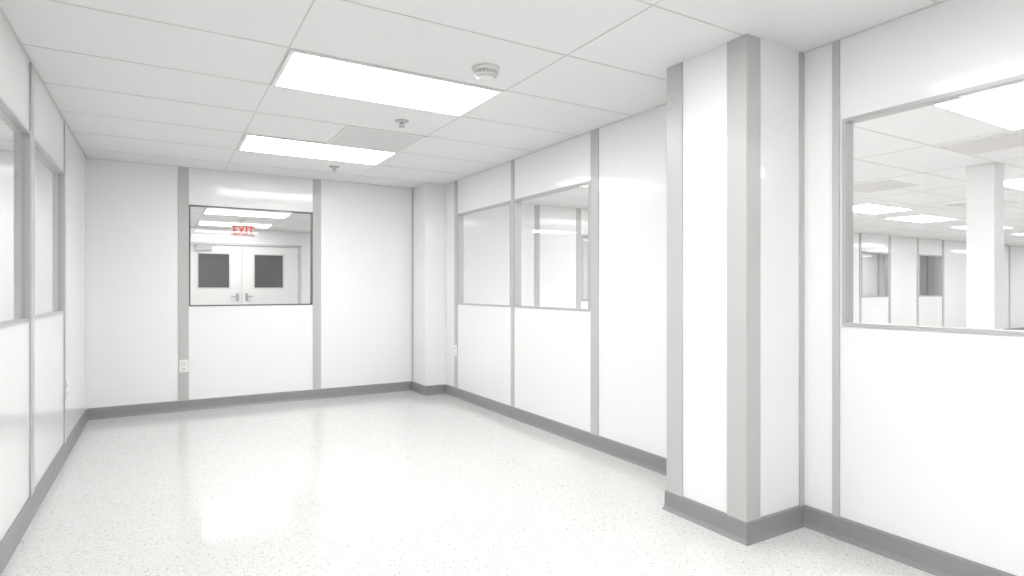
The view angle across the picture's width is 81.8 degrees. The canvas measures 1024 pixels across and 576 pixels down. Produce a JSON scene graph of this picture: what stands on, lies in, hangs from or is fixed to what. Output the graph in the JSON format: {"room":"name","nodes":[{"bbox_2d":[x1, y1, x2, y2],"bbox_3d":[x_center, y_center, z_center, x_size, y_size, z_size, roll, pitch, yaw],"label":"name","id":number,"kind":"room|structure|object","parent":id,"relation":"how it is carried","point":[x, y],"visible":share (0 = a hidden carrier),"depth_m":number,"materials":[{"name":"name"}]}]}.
{"room":"clean room","nodes":[
{"label":"clean room","id":0,"kind":"room"},
{"bbox_2d":[0,12,85,541],"bbox_3d":[-1.550,0.000,1.403,0.053,2.360,9.186,0,0,-31],"label":"wall","id":1,"kind":"structure","parent":0,"point":[14,64],"depth_m":3.40,"materials":[{"name":"white paint"}]},
{"bbox_2d":[0,96,30,328],"bbox_3d":[-2.237,-0.323,2.564,0.065,0.983,1.109,0,0,-31],"label":"frame","id":2,"kind":"object","parent":1,"relation":"attached to","point":[22,134],"visible":1,"depth_m":3.02,"materials":[{"name":"grey metal"}]},
{"bbox_2d":[29,62,34,496],"bbox_3d":[-2.520,-0.050,3.103,0.008,2.260,0.094,0,0,-31],"label":"trim","id":3,"kind":"structure","parent":1,"relation":"attached to","point":[31,67],"depth_m":3.09,"materials":[{"name":"grey metal"}]},
{"bbox_2d":[0,409,87,575],"bbox_3d":[-1.505,1.128,1.399,0.021,0.104,9.133,0,0,-31],"label":"baseboard","id":4,"kind":"structure","parent":1,"relation":"attached to","point":[13,536],"depth_m":3.15,"materials":[{"name":"grey plastic"}]},
{"bbox_2d":[35,138,64,319],"bbox_3d":[-2.861,-0.323,3.620,0.065,0.983,1.121,0,0,-31],"label":"frame","id":5,"kind":"object","parent":1,"relation":"attached to","point":[58,175],"visible":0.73,"depth_m":4.08,"materials":[{"name":"grey metal"}]},
{"bbox_2d":[64,120,65,442],"bbox_3d":[-3.140,-0.050,4.151,0.008,2.260,0.065,0,0,-31],"label":"trim","id":6,"kind":"structure","parent":1,"relation":"attached to","point":[64,120],"depth_m":4.14,"materials":[{"name":"grey metal"}]},
{"bbox_2d":[65,380,67,398],"bbox_3d":[-3.142,0.708,4.174,0.011,0.123,0.080,0,0,-31],"label":"wall outlet","id":7,"kind":"object","parent":1,"relation":"attached to","point":[66,382],"visible":1,"depth_m":4.14,"materials":[{"name":"white plastic"}]},
{"bbox_2d":[86,158,86,408],"bbox_3d":[-3.826,-0.050,5.312,0.008,2.260,0.035,0,0,-31],"label":"trim","id":8,"kind":"structure","parent":1,"relation":"attached to","point":[86,158],"depth_m":5.30,"materials":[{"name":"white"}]},
{"bbox_2d":[0,150,411,407],"bbox_3d":[-4.263,0.000,5.104,7.770,2.360,0.053,0,0,-31],"label":"wall","id":9,"kind":"structure","parent":0,"point":[132,208],"depth_m":5.86,"materials":[{"name":"white paint"}]},
{"bbox_2d":[178,167,188,400],"bbox_3d":[-3.174,-0.050,5.713,0.087,2.260,0.008,0,0,-31],"label":"trim","id":10,"kind":"structure","parent":9,"relation":"attached to","point":[183,172],"depth_m":5.71,"materials":[{"name":"grey metal"}]},
{"bbox_2d":[179,359,188,372],"bbox_3d":[-3.168,0.743,5.705,0.080,0.123,0.011,0,0,-31],"label":"wall outlet","id":11,"kind":"object","parent":9,"relation":"attached to","point":[183,364],"visible":1,"depth_m":5.70,"materials":[{"name":"white plastic"}]},
{"bbox_2d":[87,381,411,419],"bbox_3d":[-2.496,1.128,6.106,3.107,0.104,0.021,0,0,-31],"label":"baseboard","id":12,"kind":"structure","parent":9,"relation":"attached to","point":[267,398],"depth_m":5.96,"materials":[{"name":"grey plastic"}]},
{"bbox_2d":[189,205,312,305],"bbox_3d":[-2.650,-0.326,6.059,1.162,0.989,0.065,0,0,-31],"label":"frame","id":13,"kind":"object","parent":9,"relation":"attached to","point":[204,206],"visible":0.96,"depth_m":6.15,"materials":[{"name":"grey metal"}]},
{"bbox_2d":[313,179,320,389],"bbox_3d":[-2.096,-0.050,6.351,0.085,2.260,0.008,0,0,-31],"label":"trim","id":14,"kind":"structure","parent":9,"relation":"attached to","point":[316,183],"depth_m":6.34,"materials":[{"name":"grey metal"}]},
{"bbox_2d":[412,188,412,381],"bbox_3d":[-1.159,-0.050,6.889,0.008,2.260,0.035,0,0,-31],"label":"trim","id":15,"kind":"structure","parent":9,"relation":"attached to","point":[412,188],"depth_m":6.88,"materials":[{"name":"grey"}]},
{"bbox_2d":[190,227,309,303],"bbox_3d":[2.386,0.000,16.248,25.370,2.360,0.053,0,0,-31],"label":"wall","id":16,"kind":"structure","parent":0,"point":[197,234],"depth_m":11.95,"materials":[{"name":"white paint"}]},
{"bbox_2d":[190,244,241,304],"bbox_3d":[-5.794,0.161,11.410,1.053,2.020,0.041,0,0,-31],"label":"leaf","id":17,"kind":"object","parent":16,"relation":"attached to","point":[197,296],"visible":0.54,"depth_m":11.47,"materials":[{"name":"white paint"}]},
{"bbox_2d":[195,244,215,249],"bbox_3d":[-5.851,-0.792,11.284,0.354,0.097,0.118,0,0,-31],"label":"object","id":18,"kind":"structure","parent":17,"relation":"attached to","point":[203,247],"depth_m":11.26,"materials":[{"name":"silver metal"}]},
{"bbox_2d":[197,252,229,288],"bbox_3d":[-5.758,-0.354,11.417,0.574,0.692,0.035,0,0,-31],"label":"window","id":19,"kind":"structure","parent":17,"relation":"attached to","point":[213,269],"depth_m":11.42,"materials":[{"name":"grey glass"}]},
{"bbox_2d":[190,242,300,303],"bbox_3d":[-5.332,0.142,11.670,2.207,2.077,0.077,0,0,-31],"label":"door frame","id":20,"kind":"structure","parent":16,"relation":"attached to","point":[200,243],"depth_m":11.99,"materials":[{"name":"grey metal"}]},
{"bbox_2d":[242,246,297,303],"bbox_3d":[-4.882,0.161,11.950,1.053,2.020,0.041,0,0,-31],"label":"leaf","id":21,"kind":"object","parent":16,"relation":"attached to","point":[288,295],"visible":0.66,"depth_m":11.95,"materials":[{"name":"white paint"}]},
{"bbox_2d":[253,254,283,288],"bbox_3d":[-4.905,-0.354,11.921,0.574,0.692,0.035,0,0,-31],"label":"window","id":22,"kind":"structure","parent":21,"relation":"attached to","point":[268,270],"depth_m":11.93,"materials":[{"name":"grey glass"}]},
{"bbox_2d":[413,183,442,385],"bbox_3d":[-0.956,0.000,6.797,0.248,2.360,0.401,0,0,-31],"label":"column","id":23,"kind":"structure","parent":0,"point":[427,197],"depth_m":6.63,"materials":[{"name":"white paint"}]},
{"bbox_2d":[1,391,934,575],"bbox_3d":[4.827,1.227,9.572,28.202,0.094,16.992,0,0,-31],"label":"floor","id":24,"kind":"structure","parent":0,"point":[402,483],"depth_m":3.22,"materials":[{"name":"tile"}]},
{"bbox_2d":[0,0,1023,246],"bbox_3d":[4.827,-1.227,9.572,28.202,0.094,16.992,0,0,-31],"label":"ceiling","id":25,"kind":"structure","parent":0,"point":[655,40],"depth_m":3.31,"materials":[{"name":"tile"}]},
{"bbox_2d":[197,221,272,227],"bbox_3d":[-5.073,-1.175,10.827,1.208,0.009,0.597,0,0,-31],"label":"recessed light","id":26,"kind":"object","parent":25,"relation":"in","point":[199,222],"visible":0.93,"depth_m":10.75,"materials":[{"name":"white plastic"}]},
{"bbox_2d":[231,219,254,236],"bbox_3d":[-4.560,-1.035,10.028,0.366,0.289,0.066,0,0,-31],"label":"exit sign","id":27,"kind":"object","parent":25,"relation":"hanging from","point":[242,230],"visible":1,"depth_m":10.01,"materials":[{"name":"red"}]},
{"bbox_2d":[203,209,291,218],"bbox_3d":[-4.140,-1.175,9.248,1.208,0.009,0.597,0,0,-31],"label":"recessed light","id":28,"kind":"object","parent":25,"relation":"in","point":[206,211],"visible":1,"depth_m":9.19,"materials":[{"name":"white plastic"}]},
{"bbox_2d":[195,208,309,231],"bbox_3d":[-4.748,-1.179,8.423,5.121,0.002,6.154,0,0,-31],"label":"grid","id":29,"kind":"object","parent":25,"relation":"attached to","point":[200,208],"depth_m":10.31,"materials":[{"name":"white metal"}]},
{"bbox_2d":[237,133,397,165],"bbox_3d":[-1.651,-1.175,5.039,1.208,0.009,0.597,0,0,-31],"label":"recessed light","id":30,"kind":"object","parent":25,"relation":"in","point":[250,142],"visible":1,"depth_m":5.01,"materials":[{"name":"white plastic"}]},
{"bbox_2d":[329,166,338,171],"bbox_3d":[-1.714,-1.159,5.704,0.099,0.042,0.099,0,0,-31],"label":"sprinkler","id":31,"kind":"object","parent":25,"relation":"attached to","point":[333,167],"visible":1,"depth_m":5.68,"materials":[{"name":"grey metal"}]},
{"bbox_2d":[327,125,426,152],"bbox_3d":[-1.076,-1.176,4.669,0.611,0.007,0.611,0,0,-31],"label":"ceiling air vent","id":32,"kind":"object","parent":25,"relation":"in","point":[350,136],"depth_m":4.65,"materials":[{"name":"white metal"}]},
{"bbox_2d":[271,48,503,116],"bbox_3d":[-0.717,-1.175,3.461,1.208,0.009,0.597,0,0,-31],"label":"recessed light","id":33,"kind":"object","parent":25,"relation":"in","point":[300,70],"visible":1,"depth_m":3.40,"materials":[{"name":"white plastic"}]},
{"bbox_2d":[395,119,408,127],"bbox_3d":[-0.774,-1.159,4.149,0.099,0.042,0.099,0,0,-31],"label":"sprinkler","id":34,"kind":"object","parent":25,"relation":"attached to","point":[399,121],"visible":1,"depth_m":4.14,"materials":[{"name":"grey metal"}]},
{"bbox_2d":[0,0,947,187],"bbox_3d":[-0.070,-1.179,2.248,3.355,0.002,9.133,0,0,-31],"label":"grid","id":35,"kind":"object","parent":25,"relation":"attached to","point":[5,17],"depth_m":3.22,"materials":[{"name":"white metal"}]},
{"bbox_2d":[472,63,499,81],"bbox_3d":[-0.139,-1.151,3.167,0.151,0.059,0.151,0,0,-31],"label":"smoke detector","id":36,"kind":"object","parent":25,"relation":"attached to","point":[485,72],"visible":1,"depth_m":3.12,"materials":[{"name":"white plastic"}]},
{"bbox_2d":[475,68,496,72],"bbox_3d":[-0.139,-1.155,3.167,0.118,0.020,0.116,0,0,-31],"label":"vent","id":37,"kind":"object","parent":36,"relation":"attached to","point":[477,70],"depth_m":3.12,"materials":[{"name":"grey"}]},
{"bbox_2d":[521,126,1023,246],"bbox_3d":[10.003,-1.179,8.452,20.196,0.002,9.558,0,0,-31],"label":"grid","id":38,"kind":"object","parent":25,"relation":"attached to","point":[853,126],"depth_m":7.30,"materials":[{"name":"white metal"}]},
{"bbox_2d":[853,203,914,213],"bbox_3d":[5.279,-1.175,8.687,1.208,0.009,0.597,0,0,-31],"label":"recessed light","id":39,"kind":"object","parent":25,"relation":"in","point":[869,208],"visible":0.69,"depth_m":8.70,"materials":[{"name":"white plastic"}]},
{"bbox_2d":[853,180,918,192],"bbox_3d":[4.206,-1.176,6.818,0.611,0.007,0.611,0,0,-31],"label":"ceiling air vent","id":40,"kind":"object","parent":25,"relation":"in","point":[889,184],"depth_m":6.78,"materials":[{"name":"white metal"}]},
{"bbox_2d":[883,214,958,222],"bbox_3d":[6.855,-1.175,9.893,1.208,0.009,0.597,0,0,-31],"label":"recessed light","id":41,"kind":"object","parent":25,"relation":"in","point":[922,218],"visible":1,"depth_m":9.84,"materials":[{"name":"white plastic"}]},
{"bbox_2d":[930,83,1023,130],"bbox_3d":[3.332,-1.175,3.820,1.208,0.009,0.597,0,0,-31],"label":"recessed light","id":42,"kind":"object","parent":25,"relation":"in","point":[1003,108],"visible":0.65,"depth_m":3.82,"materials":[{"name":"white plastic"}]},
{"bbox_2d":[932,130,1023,155],"bbox_3d":[3.899,-1.176,4.786,0.611,0.007,0.611,0,0,-31],"label":"ceiling air vent","id":43,"kind":"object","parent":25,"relation":"in","point":[1014,139],"depth_m":4.81,"materials":[{"name":"white metal"}]},
{"bbox_2d":[949,226,1014,228],"bbox_3d":[8.979,-1.175,11.286,1.208,0.009,0.597,0,0,-31],"label":"recessed light","id":44,"kind":"object","parent":25,"relation":"in","point":[959,227],"visible":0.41,"depth_m":11.28,"materials":[{"name":"white plastic"}]},
{"bbox_2d":[947,200,1017,207],"bbox_3d":[6.491,-1.176,8.169,0.611,0.007,0.611,0,0,-31],"label":"ceiling air vent","id":45,"kind":"object","parent":25,"relation":"in","point":[963,205],"depth_m":8.22,"materials":[{"name":"white metal"}]},
{"bbox_2d":[1004,177,1023,190],"bbox_3d":[5.893,-1.175,6.582,1.208,0.009,0.597,0,0,-31],"label":"recessed light","id":46,"kind":"object","parent":25,"relation":"in","point":[1015,183],"visible":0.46,"depth_m":6.58,"materials":[{"name":"white plastic"}]},
{"bbox_2d":[446,0,1023,575],"bbox_3d":[1.396,0.000,3.115,0.053,2.360,9.133,0,0,-31],"label":"wall","id":47,"kind":"structure","parent":0,"point":[932,422],"depth_m":2.79,"materials":[{"name":"white paint"}]},
{"bbox_2d":[443,184,445,384],"bbox_3d":[-0.760,-0.050,6.675,0.035,2.260,0.008,0,0,-31],"label":"trim","id":48,"kind":"structure","parent":47,"relation":"attached to","point":[444,185],"depth_m":6.67,"materials":[{"name":"white metal"}]},
{"bbox_2d":[454,345,456,356],"bbox_3d":[-0.621,0.673,6.446,0.011,0.123,0.080,0,0,-31],"label":"wall outlet","id":49,"kind":"object","parent":47,"relation":"attached to","point":[455,346],"visible":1,"depth_m":6.43,"materials":[{"name":"white plastic"}]},
{"bbox_2d":[454,181,457,387],"bbox_3d":[-0.612,-0.050,6.451,0.008,2.260,0.071,0,0,-31],"label":"trim","id":50,"kind":"structure","parent":47,"relation":"attached to","point":[455,182],"depth_m":6.43,"materials":[{"name":"grey metal"}]},
{"bbox_2d":[458,201,510,306],"bbox_3d":[-0.273,-0.323,5.939,0.065,0.983,1.133,0,0,-31],"label":"frame","id":51,"kind":"object","parent":47,"relation":"attached to","point":[460,215],"visible":0.73,"depth_m":6.40,"materials":[{"name":"grey metal"}]},
{"bbox_2d":[511,160,513,406],"bbox_3d":[0.005,-0.050,5.408,0.008,2.260,0.053,0,0,-31],"label":"trim","id":52,"kind":"structure","parent":47,"relation":"attached to","point":[512,161],"depth_m":5.40,"materials":[{"name":"grey metal"}]},
{"bbox_2d":[514,180,589,311],"bbox_3d":[0.329,-0.323,4.921,0.065,0.983,1.103,0,0,-31],"label":"frame","id":53,"kind":"object","parent":47,"relation":"attached to","point":[517,202],"visible":0.73,"depth_m":5.37,"materials":[{"name":"grey metal"}]},
{"bbox_2d":[590,129,598,435],"bbox_3d":[0.612,-0.050,4.382,0.008,2.260,0.088,0,0,-31],"label":"trim","id":54,"kind":"structure","parent":47,"relation":"attached to","point":[594,135],"depth_m":4.38,"materials":[{"name":"grey metal"}]},
{"bbox_2d":[411,382,1015,575],"bbox_3d":[1.179,1.128,2.986,0.453,0.104,9.133,0,0,-31],"label":"baseboard","id":55,"kind":"structure","parent":47,"relation":"attached to","point":[931,560],"depth_m":2.86,"materials":[{"name":"grey plastic"}]},
{"bbox_2d":[799,52,803,505],"bbox_3d":[1.444,-0.050,2.947,0.035,2.260,0.008,0,0,-31],"label":"trim","id":56,"kind":"structure","parent":47,"relation":"attached to","point":[801,54],"depth_m":2.94,"materials":[{"name":"grey metal"}]},
{"bbox_2d":[832,40,839,516],"bbox_3d":[1.541,-0.050,2.810,0.008,2.260,0.035,0,0,-31],"label":"trim","id":57,"kind":"structure","parent":47,"relation":"attached to","point":[835,45],"depth_m":2.80,"materials":[{"name":"grey metal"}]},
{"bbox_2d":[842,74,1023,335],"bbox_3d":[1.872,-0.313,2.310,0.065,0.975,1.139,0,0,-31],"label":"frame","id":58,"kind":"object","parent":47,"relation":"attached to","point":[847,123],"visible":1,"depth_m":2.77,"materials":[{"name":"grey metal"}]},
{"bbox_2d":[683,39,798,516],"bbox_3d":[1.146,0.000,3.063,0.432,2.360,0.496,0,0,-31],"label":"wall column","id":59,"kind":"structure","parent":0,"point":[705,74],"depth_m":2.90,"materials":[{"name":"white paint"}]},
{"bbox_2d":[667,62,682,496],"bbox_3d":[0.858,-0.050,3.118,0.008,2.260,0.109,0,0,-31],"label":"trim","id":60,"kind":"structure","parent":59,"relation":"attached to","point":[674,73],"depth_m":3.11,"materials":[{"name":"grey metal"}]},
{"bbox_2d":[727,34,747,521],"bbox_3d":[1.058,-0.050,2.779,0.008,2.260,0.112,0,0,-31],"label":"trim","id":61,"kind":"structure","parent":59,"relation":"attached to","point":[737,48],"depth_m":2.77,"materials":[{"name":"grey metal"}]},
{"bbox_2d":[748,34,759,521],"bbox_3d":[1.128,-0.050,2.760,0.092,2.260,0.008,0,0,-31],"label":"trim","id":62,"kind":"structure","parent":59,"relation":"attached to","point":[753,42],"depth_m":2.75,"materials":[{"name":"grey metal"}]},
{"bbox_2d":[464,204,1023,328],"bbox_3d":[7.557,0.000,12.588,20.196,2.360,0.053,0,0,-31],"label":"wall","id":63,"kind":"structure","parent":0,"point":[487,232],"depth_m":8.61,"materials":[{"name":"white paint"}]},
{"bbox_2d":[535,205,539,306],"bbox_3d":[0.353,-0.050,8.293,0.083,2.260,0.008,0,0,-31],"label":"trim","id":64,"kind":"structure","parent":63,"relation":"attached to","point":[537,207],"depth_m":8.29,"materials":[{"name":"grey metal"}]},
{"bbox_2d":[576,208,580,307],"bbox_3d":[0.978,-0.050,8.662,0.083,2.260,0.008,0,0,-31],"label":"trim","id":65,"kind":"structure","parent":63,"relation":"attached to","point":[578,211],"depth_m":8.65,"materials":[{"name":"grey metal"}]},
{"bbox_2d":[581,234,587,300],"bbox_3d":[1.480,-0.311,8.995,1.097,0.983,0.065,0,0,-31],"label":"frame","id":66,"kind":"object","parent":63,"relation":"attached to","point":[582,235],"visible":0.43,"depth_m":8.70,"materials":[{"name":"grey metal"}]},
{"bbox_2d":[859,233,861,322],"bbox_3d":[7.316,-0.050,12.410,0.083,2.260,0.008,0,0,-31],"label":"trim","id":67,"kind":"structure","parent":63,"relation":"attached to","point":[860,234],"depth_m":12.40,"materials":[{"name":"grey metal"}]},
{"bbox_2d":[862,251,888,297],"bbox_3d":[7.798,-0.311,12.731,1.050,0.983,0.065,0,0,-31],"label":"frame","id":68,"kind":"object","parent":63,"relation":"attached to","point":[885,253],"visible":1,"depth_m":12.96,"materials":[{"name":"grey metal"}]},
{"bbox_2d":[889,235,890,323],"bbox_3d":[8.311,-0.050,12.999,0.083,2.260,0.008,0,0,-31],"label":"trim","id":69,"kind":"structure","parent":63,"relation":"attached to","point":[889,235],"depth_m":12.98,"materials":[{"name":"grey metal"}]},
{"bbox_2d":[917,238,918,325],"bbox_3d":[9.347,-0.050,13.611,0.083,2.260,0.008,0,0,-31],"label":"trim","id":70,"kind":"structure","parent":63,"relation":"attached to","point":[917,238],"depth_m":13.62,"materials":[{"name":"grey metal"}]},
{"bbox_2d":[919,254,941,296],"bbox_3d":[9.850,-0.311,13.944,1.097,0.983,0.065,0,0,-31],"label":"frame","id":71,"kind":"object","parent":63,"relation":"attached to","point":[939,256],"visible":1,"depth_m":14.15,"materials":[{"name":"grey metal"}]},
{"bbox_2d":[942,240,943,326],"bbox_3d":[10.383,-0.050,14.224,0.083,2.260,0.008,0,0,-31],"label":"trim","id":72,"kind":"structure","parent":63,"relation":"attached to","point":[942,240],"depth_m":14.21,"materials":[{"name":"grey metal"}]},
{"bbox_2d":[1009,246,1009,328],"bbox_3d":[13.557,-0.050,16.101,0.083,2.260,0.008,0,0,-31],"label":"trim","id":73,"kind":"structure","parent":63,"relation":"attached to","point":[1009,246],"depth_m":16.09,"materials":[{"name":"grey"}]},
{"bbox_2d":[1004,327,1023,330],"bbox_3d":[7.575,1.128,12.556,20.196,0.104,0.021,0,0,-31],"label":"baseboard","id":74,"kind":"structure","parent":63,"relation":"attached to","point":[1022,328],"depth_m":16.31,"materials":[{"name":"grey plastic"}]},
{"bbox_2d":[583,237,934,298],"bbox_3d":[6.332,0.000,15.603,19.234,2.360,0.118,0,0,-31],"label":"wall","id":75,"kind":"structure","parent":0,"point":[869,259],"depth_m":18.53,"materials":[{"name":"white paint"}]},
{"bbox_2d":[877,254,878,295],"bbox_3d":[11.539,-0.050,18.609,0.106,2.260,0.008,0,0,-31],"label":"trim","id":76,"kind":"structure","parent":75,"relation":"attached to","point":[877,254],"depth_m":18.59,"materials":[{"name":"grey metal"}]},
{"bbox_2d":[927,256,927,294],"bbox_3d":[14.180,-0.050,20.171,0.106,2.260,0.008,0,0,-31],"label":"trim","id":77,"kind":"structure","parent":75,"relation":"attached to","point":[927,256],"depth_m":20.16,"materials":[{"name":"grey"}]},
{"bbox_2d":[966,163,1003,329],"bbox_3d":[4.534,0.000,5.663,0.212,2.360,0.224,0,0,-31],"label":"column","id":78,"kind":"structure","parent":0,"point":[984,182],"depth_m":5.59,"materials":[{"name":"white paint"}]}
]}

